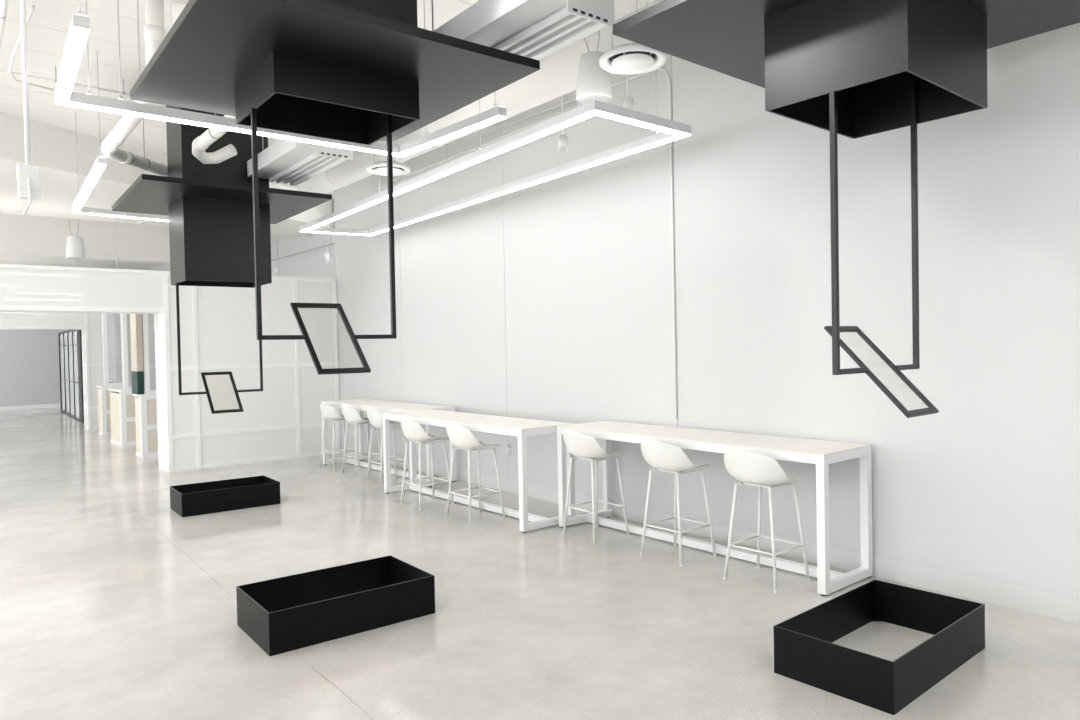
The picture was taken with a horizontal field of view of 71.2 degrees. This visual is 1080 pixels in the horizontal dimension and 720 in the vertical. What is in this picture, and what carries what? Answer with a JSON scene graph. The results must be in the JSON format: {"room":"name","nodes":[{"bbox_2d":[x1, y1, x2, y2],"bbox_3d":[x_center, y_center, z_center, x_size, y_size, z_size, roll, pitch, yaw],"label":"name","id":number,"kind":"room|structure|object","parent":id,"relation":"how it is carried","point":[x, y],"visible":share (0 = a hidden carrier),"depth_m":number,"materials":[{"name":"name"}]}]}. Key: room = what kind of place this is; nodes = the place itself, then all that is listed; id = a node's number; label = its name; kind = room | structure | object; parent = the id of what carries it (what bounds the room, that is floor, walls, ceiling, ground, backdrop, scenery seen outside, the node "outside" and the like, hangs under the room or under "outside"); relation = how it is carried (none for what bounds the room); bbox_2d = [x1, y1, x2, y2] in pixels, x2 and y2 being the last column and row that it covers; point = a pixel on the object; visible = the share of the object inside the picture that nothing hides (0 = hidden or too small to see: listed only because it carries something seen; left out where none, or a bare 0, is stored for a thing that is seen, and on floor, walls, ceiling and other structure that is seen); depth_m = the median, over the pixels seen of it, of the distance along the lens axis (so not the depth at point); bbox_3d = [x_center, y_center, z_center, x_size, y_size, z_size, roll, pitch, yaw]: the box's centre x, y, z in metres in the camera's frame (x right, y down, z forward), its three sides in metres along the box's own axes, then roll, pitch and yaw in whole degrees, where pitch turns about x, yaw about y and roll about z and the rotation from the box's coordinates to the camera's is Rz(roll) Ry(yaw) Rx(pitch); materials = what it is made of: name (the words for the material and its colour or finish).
{"room":"exhibition space","nodes":[
{"label":"exhibition space","id":0,"kind":"room"},
{"bbox_2d":[0,330,66,406],"bbox_3d":[-17.435,-0.578,20.974,14.006,4.250,0.150,-2,1,-41],"label":"wall","id":1,"kind":"structure","parent":0,"point":[29,359],"depth_m":22.66,"materials":[{"name":"grey paint"}]},
{"bbox_2d":[0,403,59,410],"bbox_3d":[-17.873,1.505,20.492,12.604,0.120,0.020,-2,1,-41],"label":"baseboard","id":2,"kind":"structure","parent":1,"relation":"attached to","point":[22,407],"depth_m":22.66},
{"bbox_2d":[0,213,169,263],"bbox_3d":[-10.640,-2.213,11.697,12.690,0.900,0.400,-2,1,-40],"label":"wall","id":3,"kind":"structure","parent":0,"point":[20,235],"depth_m":13.52,"materials":[{"name":"paint"}]},
{"bbox_2d":[0,112,332,236],"bbox_3d":[-6.842,-2.391,7.116,12.690,0.520,7.800,-2,1,-40],"label":"trim","id":4,"kind":"structure","parent":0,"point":[53,148],"depth_m":9.34,"materials":[{"name":"paint"}]},
{"bbox_2d":[147,199,339,414],"bbox_3d":[-8.186,-0.716,18.872,0.150,4.250,17.500,-2,1,-40],"label":"wall","id":5,"kind":"structure","parent":0,"point":[310,264],"depth_m":14.20,"materials":[{"name":"paint"}]},
{"bbox_2d":[0,0,653,269],"bbox_3d":[-7.239,-2.716,8.605,14.000,0.130,34.500,-2,1,-40],"label":"ceiling","id":6,"kind":"structure","parent":0,"point":[49,24],"depth_m":6.69,"materials":[{"name":"paint"}]},
{"bbox_2d":[0,0,8,50],"bbox_3d":[-4.208,-2.576,5.858,0.069,0.105,4.001,-2,1,-39],"label":"conduit","id":7,"kind":"object","parent":6,"relation":"attached to","point":[4,3],"visible":1,"depth_m":5.54,"materials":[{"name":"white metal"}]},
{"bbox_2d":[17,0,40,214],"bbox_3d":[-2.550,-1.664,3.723,0.100,1.912,0.105,-2,1,-40],"label":"pole","id":8,"kind":"object","parent":6,"relation":"hanging from","point":[28,176],"visible":1,"depth_m":3.72,"materials":[{"name":"metal"}]},
{"bbox_2d":[8,5,54,91],"bbox_3d":[-4.189,-2.533,6.448,0.742,0.213,2.018,-1,1,-8],"label":"conduit","id":9,"kind":"object","parent":6,"relation":"hanging from","point":[33,7],"visible":0.43,"depth_m":6.29,"materials":[{"name":"white metal"}]},
{"bbox_2d":[0,66,129,94],"bbox_3d":[-4.854,-2.555,6.367,3.200,0.142,0.033,-2,1,-40],"label":"conduit","id":10,"kind":"object","parent":6,"relation":"attached to","point":[3,71],"visible":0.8,"depth_m":6.87,"materials":[{"name":"white metal"}]},
{"bbox_2d":[66,219,85,259],"bbox_3d":[-7.583,-2.165,12.285,0.280,1.034,0.280,-2,1,-40],"label":"speaker","id":11,"kind":"object","parent":6,"relation":"hanging from","point":[75,249],"visible":0.99,"depth_m":12.20},
{"bbox_2d":[71,50,168,221],"bbox_3d":[-4.548,-2.156,7.739,1.144,1.000,3.082,-1,1,-12],"label":"pendant","id":12,"kind":"object","parent":6,"relation":"hanging from","point":[100,163],"visible":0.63,"depth_m":8.08,"materials":[{"name":"paint"}]},
{"bbox_2d":[72,164,168,221],"bbox_3d":[-4.021,-1.673,7.854,1.468,0.008,2.713,-2,1,-40],"label":"diffuser","id":13,"kind":"object","parent":12,"relation":"attached to","point":[96,172],"depth_m":8.29,"materials":[{"name":"white"}]},
{"bbox_2d":[101,100,167,176],"bbox_3d":[-3.775,-2.322,7.298,0.964,0.682,3.798,-1,1,-16],"label":"drain pipe","id":14,"kind":"object","parent":6,"relation":"hanging from","point":[116,137],"visible":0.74,"depth_m":7.25,"materials":[{"name":"white paint"}]},
{"bbox_2d":[54,0,250,133],"label":"pendant","id":15,"kind":"object","parent":6,"relation":"hanging from","point":[78,34],"depth_m":4.58,"materials":[{"name":"paint"}]},
{"bbox_2d":[144,0,164,65],"bbox_3d":[-2.796,-2.323,5.472,0.140,0.652,0.137,-2,1,-40],"label":"drain pipe","id":16,"kind":"object","parent":6,"relation":"hanging from","point":[154,31],"visible":0.67,"depth_m":5.42,"materials":[{"name":"white paint"}]},
{"bbox_2d":[171,2,185,25],"bbox_3d":[-2.419,-2.510,5.589,0.562,0.192,0.188,-2,1,-29],"label":"drain pipe","id":17,"kind":"object","parent":6,"relation":"hanging from","point":[176,8],"visible":0.15,"depth_m":5.40,"materials":[{"name":"white paint"}]},
{"bbox_2d":[192,113,236,163],"bbox_3d":[-2.632,-2.260,6.313,0.403,0.814,2.083,-2,1,-30],"label":"drain pipe","id":18,"kind":"object","parent":6,"relation":"hanging from","point":[202,142],"visible":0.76,"depth_m":6.96,"materials":[{"name":"white paint"}]},
{"bbox_2d":[112,105,331,413],"bbox_3d":[-3.379,-1.078,7.970,1.753,3.249,1.816,-2,1,-37],"label":"hanging display fixture","id":19,"kind":"object","parent":6,"relation":"hanging from","point":[209,207],"visible":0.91,"depth_m":7.67,"materials":[{"name":"black metal"}]},
{"bbox_2d":[247,136,352,185],"bbox_3d":[-2.375,-2.266,7.346,0.520,0.850,1.434,-2,1,-38],"label":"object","id":20,"kind":"object","parent":6,"relation":"hanging from","point":[294,162],"visible":0.73,"depth_m":7.17,"materials":[{"name":"paint"}]},
{"bbox_2d":[271,210,334,260],"bbox_3d":[-4.274,-2.348,13.538,0.022,0.840,3.600,-2,1,-40],"label":"track","id":21,"kind":"object","parent":6,"relation":"hanging from","point":[330,210],"visible":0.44,"depth_m":13.59,"materials":[{"name":"grey metal"}]},
{"bbox_2d":[274,265,280,274],"bbox_3d":[-5.062,-1.784,14.510,0.083,0.294,0.171,-1,1,4],"label":"track spotlight","id":22,"kind":"object","parent":21,"relation":"attached to","point":[276,267],"visible":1,"depth_m":14.48,"materials":[{"name":"grey metal"}]},
{"bbox_2d":[324,246,330,263],"bbox_3d":[-3.592,-1.779,12.740,0.083,0.294,0.171,-1,1,4],"label":"track spotlight","id":23,"kind":"object","parent":21,"relation":"hanging from","point":[327,256],"visible":1,"depth_m":12.71,"materials":[{"name":"grey metal"}]},
{"bbox_2d":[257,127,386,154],"label":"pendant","id":24,"kind":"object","parent":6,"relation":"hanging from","point":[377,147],"depth_m":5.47,"materials":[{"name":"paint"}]},
{"bbox_2d":[130,0,539,374],"bbox_3d":[-1.243,-1.301,4.417,1.753,2.754,1.816,-2,1,-38],"label":"hanging display fixture","id":25,"kind":"object","parent":6,"relation":"hanging from","point":[365,72],"visible":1,"depth_m":4.15,"materials":[{"name":"black metal"}]},
{"bbox_2d":[366,153,410,175],"bbox_3d":[-1.542,-2.308,7.618,0.450,0.806,0.450,-2,1,-40],"label":"ceiling vent","id":26,"kind":"object","parent":6,"relation":"in","point":[399,169],"visible":0.81,"depth_m":7.57,"materials":[{"name":"metal"}]},
{"bbox_2d":[392,91,505,156],"label":"pendant","id":27,"kind":"object","parent":6,"relation":"hanging from","point":[498,113],"depth_m":5.31,"materials":[{"name":"paint"}]},
{"bbox_2d":[296,0,663,193],"bbox_3d":[-0.861,-2.432,7.337,0.350,0.575,7.200,-2,1,-39],"label":"air duct","id":28,"kind":"object","parent":6,"relation":"hanging from","point":[557,75],"visible":0.42,"depth_m":6.36,"materials":[{"name":"white metal"}]},
{"bbox_2d":[300,0,690,235],"bbox_3d":[-0.965,-2.169,7.451,0.959,1.100,5.802,-2,1,-36],"label":"pendant","id":29,"kind":"object","parent":6,"relation":"hanging from","point":[670,130],"visible":0.94,"depth_m":6.17,"materials":[{"name":"paint"}]},
{"bbox_2d":[300,110,690,235],"bbox_3d":[-0.955,-1.624,7.461,0.955,0.009,5.797,-2,1,-36],"label":"diffuser","id":30,"kind":"object","parent":29,"relation":"attached to","point":[675,133],"depth_m":6.31,"materials":[{"name":"white"}]},
{"bbox_2d":[431,0,614,59],"bbox_3d":[-0.245,-2.255,4.545,0.520,0.850,1.434,-2,1,-39],"label":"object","id":31,"kind":"object","parent":6,"relation":"hanging from","point":[534,29],"visible":0.7,"depth_m":4.23,"materials":[{"name":"paint"}]},
{"bbox_2d":[558,95,567,153],"bbox_3d":[0.200,-2.292,6.789,0.083,0.874,0.171,-1,1,2],"label":"track spotlight","id":32,"kind":"object","parent":6,"relation":"hanging from","point":[562,139],"visible":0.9,"depth_m":6.76,"materials":[{"name":"grey metal"}]},
{"bbox_2d":[576,30,611,104],"bbox_3d":[0.369,-2.252,5.240,0.252,0.904,0.252,-2,1,-40],"label":"speaker","id":33,"kind":"object","parent":6,"relation":"hanging from","point":[593,82],"visible":0.77,"depth_m":5.15},
{"bbox_2d":[578,95,610,103],"bbox_3d":[0.378,-1.817,5.248,0.234,0.034,0.234,-2,1,-40],"label":"pendant light","id":34,"kind":"object","parent":33,"relation":"attached to","point":[582,99],"depth_m":5.20,"materials":[{"name":"white metal"}]},
{"bbox_2d":[623,74,633,109],"bbox_3d":[0.697,-2.328,6.032,0.083,0.794,0.171,-1,1,14],"label":"track spotlight","id":35,"kind":"object","parent":6,"relation":"hanging from","point":[628,101],"visible":0.43,"depth_m":6.03,"materials":[{"name":"grey metal"}]},
{"bbox_2d":[599,0,666,73],"bbox_3d":[0.580,-2.289,4.766,0.430,0.821,0.430,-2,1,-40],"label":"ceiling vent","id":36,"kind":"object","parent":6,"relation":"in","point":[632,58],"visible":0.91,"depth_m":4.75,"materials":[{"name":"metal"}]},
{"bbox_2d":[613,0,1079,417],"bbox_3d":[1.627,-1.229,3.642,1.753,2.979,1.816,-2,1,-40],"label":"hanging display fixture","id":37,"kind":"object","parent":6,"relation":"hanging from","point":[853,69],"visible":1,"depth_m":3.55,"materials":[{"name":"black metal"}]},
{"bbox_2d":[0,407,1079,719],"bbox_3d":[-7.155,1.637,8.685,14.000,0.120,34.500,-2,1,-40],"label":"floor","id":38,"kind":"structure","parent":0,"point":[116,604],"depth_m":4.46,"materials":[{"name":"concrete"}]},
{"bbox_2d":[0,312,103,428],"bbox_3d":[-11.403,0.166,15.033,9.650,2.750,0.500,-2,1,-40],"label":"wall","id":39,"kind":"structure","parent":38,"relation":"on","point":[90,324],"depth_m":16.16,"materials":[{"name":"white paint"}]},
{"bbox_2d":[58,330,83,422],"bbox_3d":[-12.205,0.346,19.669,0.140,2.250,4.964,-2,1,-38],"label":"glass screen","id":40,"kind":"object","parent":38,"relation":"on","point":[70,341],"visible":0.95,"depth_m":19.41,"materials":[{"name":"clear glass"}]},
{"bbox_2d":[96,313,122,435],"bbox_3d":[-8.458,0.180,15.315,0.920,2.600,0.470,-2,1,-40],"label":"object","id":41,"kind":"object","parent":38,"relation":"on","point":[111,323],"visible":0.42,"depth_m":15.00,"materials":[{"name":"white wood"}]},
{"bbox_2d":[96,385,122,387],"bbox_3d":[-8.451,0.522,15.321,0.920,0.035,0.470,-2,1,-40],"label":"countertop","id":42,"kind":"structure","parent":41,"relation":"on","point":[99,386],"depth_m":14.98,"materials":[{"name":"white"}]},
{"bbox_2d":[107,314,121,382],"bbox_3d":[-8.503,-0.290,15.052,0.260,1.490,0.015,-2,1,-40],"label":"mirror","id":43,"kind":"object","parent":41,"relation":"attached to","point":[114,322],"depth_m":15.05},
{"bbox_2d":[108,314,137,445],"bbox_3d":[-7.240,0.186,13.707,0.920,2.600,1.020,-2,1,-40],"label":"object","id":44,"kind":"object","parent":38,"relation":"on","point":[122,401],"visible":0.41,"depth_m":13.15,"materials":[{"name":"white wood"}]},
{"bbox_2d":[108,388,131,391],"bbox_3d":[-7.233,0.528,13.713,0.920,0.035,1.020,-2,1,-40],"label":"countertop","id":45,"kind":"structure","parent":44,"relation":"on","point":[110,389],"depth_m":13.32,"materials":[{"name":"white"}]},
{"bbox_2d":[127,314,131,386],"bbox_3d":[-7.109,-0.283,13.233,0.260,1.490,0.015,-2,1,-40],"label":"mirror","id":46,"kind":"object","parent":44,"relation":"attached to","point":[129,379],"depth_m":13.16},
{"bbox_2d":[130,314,157,457],"bbox_3d":[-5.940,0.193,12.004,0.946,2.600,0.480,-2,1,-40],"label":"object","id":47,"kind":"object","parent":38,"relation":"on","point":[142,326],"visible":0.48,"depth_m":11.64,"materials":[{"name":"white wood"}]},
{"bbox_2d":[133,394,156,396],"bbox_3d":[-5.924,0.535,12.019,0.920,0.035,0.480,-2,1,-40],"label":"countertop","id":48,"kind":"structure","parent":47,"relation":"on","point":[140,395],"depth_m":11.62,"materials":[{"name":"white"}]},
{"bbox_2d":[148,314,155,389],"bbox_3d":[-5.972,-0.277,11.746,0.260,1.490,0.015,-2,1,-40],"label":"mirror","id":49,"kind":"object","parent":47,"relation":"attached to","point":[151,325],"depth_m":11.69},
{"bbox_2d":[170,475,280,516],"bbox_3d":[-3.270,1.405,7.840,0.952,0.228,0.558,-2,1,-37],"label":"box","id":50,"kind":"object","parent":38,"relation":"on","point":[194,499],"visible":1,"depth_m":7.69,"materials":[{"name":"black metal"}]},
{"bbox_2d":[236,555,434,655],"bbox_3d":[-1.206,1.427,4.483,0.989,0.228,0.588,-2,1,-37],"label":"box","id":51,"kind":"object","parent":38,"relation":"on","point":[280,615],"visible":1,"depth_m":4.39,"materials":[{"name":"black metal"}]},
{"bbox_2d":[320,404,359,470],"bbox_3d":[-2.738,1.021,10.233,0.445,0.886,0.475,-2,1,-42],"label":"bar stool","id":52,"kind":"object","parent":38,"relation":"on","point":[328,412],"visible":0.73,"depth_m":10.08,"materials":[{"name":"white plastic"}]},
{"bbox_2d":[342,406,383,476],"bbox_3d":[-2.309,1.022,9.732,0.445,0.886,0.475,-2,1,-39],"label":"bar stool","id":53,"kind":"object","parent":38,"relation":"on","point":[351,415],"visible":0.78,"depth_m":9.59,"materials":[{"name":"white plastic"}]},
{"bbox_2d":[366,409,409,483],"bbox_3d":[-1.863,1.024,9.179,0.445,0.886,0.475,-2,1,-38],"label":"bar stool","id":54,"kind":"object","parent":38,"relation":"on","point":[375,417],"visible":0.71,"depth_m":9.07,"materials":[{"name":"white plastic"}]},
{"bbox_2d":[321,398,456,482],"bbox_3d":[-2.022,1.012,9.762,0.605,0.895,2.460,-2,1,-40],"label":"bar table","id":55,"kind":"object","parent":38,"relation":"on","point":[360,404],"visible":0.68,"depth_m":9.57,"materials":[{"name":"white wood"}]},
{"bbox_2d":[400,420,453,509],"bbox_3d":[-1.176,1.038,7.710,0.445,0.886,0.475,-2,1,-38],"label":"bar stool","id":56,"kind":"object","parent":38,"relation":"on","point":[412,431],"visible":0.98,"depth_m":7.60,"materials":[{"name":"white plastic"}]},
{"bbox_2d":[446,425,504,523],"bbox_3d":[-0.629,1.039,7.098,0.445,0.886,0.475,-2,1,-39],"label":"bar stool","id":57,"kind":"object","parent":38,"relation":"on","point":[462,438],"visible":1,"depth_m":6.98,"materials":[{"name":"white plastic"}]},
{"bbox_2d":[382,409,575,532],"bbox_3d":[-0.710,1.027,7.592,0.605,0.895,2.485,-2,1,-40],"label":"bar table","id":58,"kind":"object","parent":38,"relation":"on","point":[522,428],"visible":0.74,"depth_m":7.10,"materials":[{"name":"white wood"}]},
{"bbox_2d":[562,432,629,542],"bbox_3d":[0.453,1.032,6.359,0.445,0.886,0.475,-2,1,-38],"label":"bar stool","id":59,"kind":"object","parent":38,"relation":"on","point":[582,446],"visible":1,"depth_m":6.25,"materials":[{"name":"white plastic"}]},
{"bbox_2d":[640,441,716,566],"bbox_3d":[1.023,1.034,5.668,0.445,0.886,0.475,-2,1,-38],"label":"bar stool","id":60,"kind":"object","parent":38,"relation":"on","point":[665,457],"visible":1,"depth_m":5.55,"materials":[{"name":"white plastic"}]},
{"bbox_2d":[557,421,872,595],"bbox_3d":[1.198,1.022,5.859,0.605,0.895,2.530,-2,1,-40],"label":"bar table","id":61,"kind":"object","parent":38,"relation":"on","point":[822,453],"visible":0.94,"depth_m":5.29,"materials":[{"name":"white wood"}]},
{"bbox_2d":[723,451,809,592],"bbox_3d":[1.506,1.036,5.055,0.445,0.886,0.475,-2,1,-40],"label":"bar stool","id":62,"kind":"object","parent":38,"relation":"on","point":[753,469],"visible":1,"depth_m":4.94,"materials":[{"name":"white plastic"}]},
{"bbox_2d":[773,579,984,714],"bbox_3d":[1.712,1.385,3.763,1.040,0.228,0.575,-2,1,-41],"label":"box","id":63,"kind":"object","parent":38,"relation":"on","point":[805,652],"visible":1,"depth_m":3.60,"materials":[{"name":"black metal"}]},
{"bbox_2d":[334,23,1079,599],"bbox_3d":[2.294,-0.664,5.144,0.200,4.250,16.989,-2,1,-39],"label":"wall","id":64,"kind":"structure","parent":0,"point":[550,300],"depth_m":5.68,"materials":[{"name":"paint"}]},
{"bbox_2d":[115,217,116,268],"bbox_3d":[-7.612,-1.689,10.507,3.402,0.980,0.120,-2,1,-38],"label":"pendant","id":65,"kind":"object","parent":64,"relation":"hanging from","point":[115,217],"visible":0.06,"depth_m":11.43,"materials":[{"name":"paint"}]},
{"bbox_2d":[138,220,146,223],"bbox_3d":[-6.386,-2.209,12.109,0.140,0.046,0.140,-2,1,-40],"label":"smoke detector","id":66,"kind":"object","parent":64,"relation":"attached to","point":[139,221],"visible":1,"depth_m":12.06,"materials":[{"name":"white plastic"}]},
{"bbox_2d":[0,264,339,471],"bbox_3d":[-6.776,0.214,8.984,9.041,2.700,0.560,-2,1,-40],"label":"wall","id":67,"kind":"structure","parent":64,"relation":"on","point":[283,420],"depth_m":10.55,"materials":[{"name":"white paint"}]},
{"bbox_2d":[376,104,580,186],"bbox_3d":[-0.847,-2.404,8.649,0.029,0.082,4.400,-2,1,-39],"label":"conduit","id":68,"kind":"object","parent":64,"relation":"attached to","point":[578,105],"visible":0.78,"depth_m":8.26,"materials":[{"name":"white metal"}]},
{"bbox_2d":[506,442,511,452],"bbox_3d":[-0.349,0.967,8.275,0.040,0.115,0.075,-2,1,-40],"label":"wall socket","id":69,"kind":"object","parent":64,"relation":"attached to","point":[509,445],"visible":1,"depth_m":8.26,"materials":[{"name":"plastic"}]},
{"bbox_2d":[483,68,676,418],"bbox_3d":[0.268,-1.018,7.423,0.016,3.033,2.718,-2,1,-40],"label":"conduit","id":70,"kind":"object","parent":64,"relation":"attached to","point":[662,69],"visible":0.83,"depth_m":6.39,"materials":[{"name":"white metal"}]},
{"bbox_2d":[342,445,1079,623],"bbox_3d":[2.281,1.398,5.082,0.020,0.131,16.901,-2,1,-39],"label":"baseboard","id":71,"kind":"structure","parent":64,"relation":"attached to","point":[1028,600],"depth_m":5.22,"materials":[{"name":"paint"}]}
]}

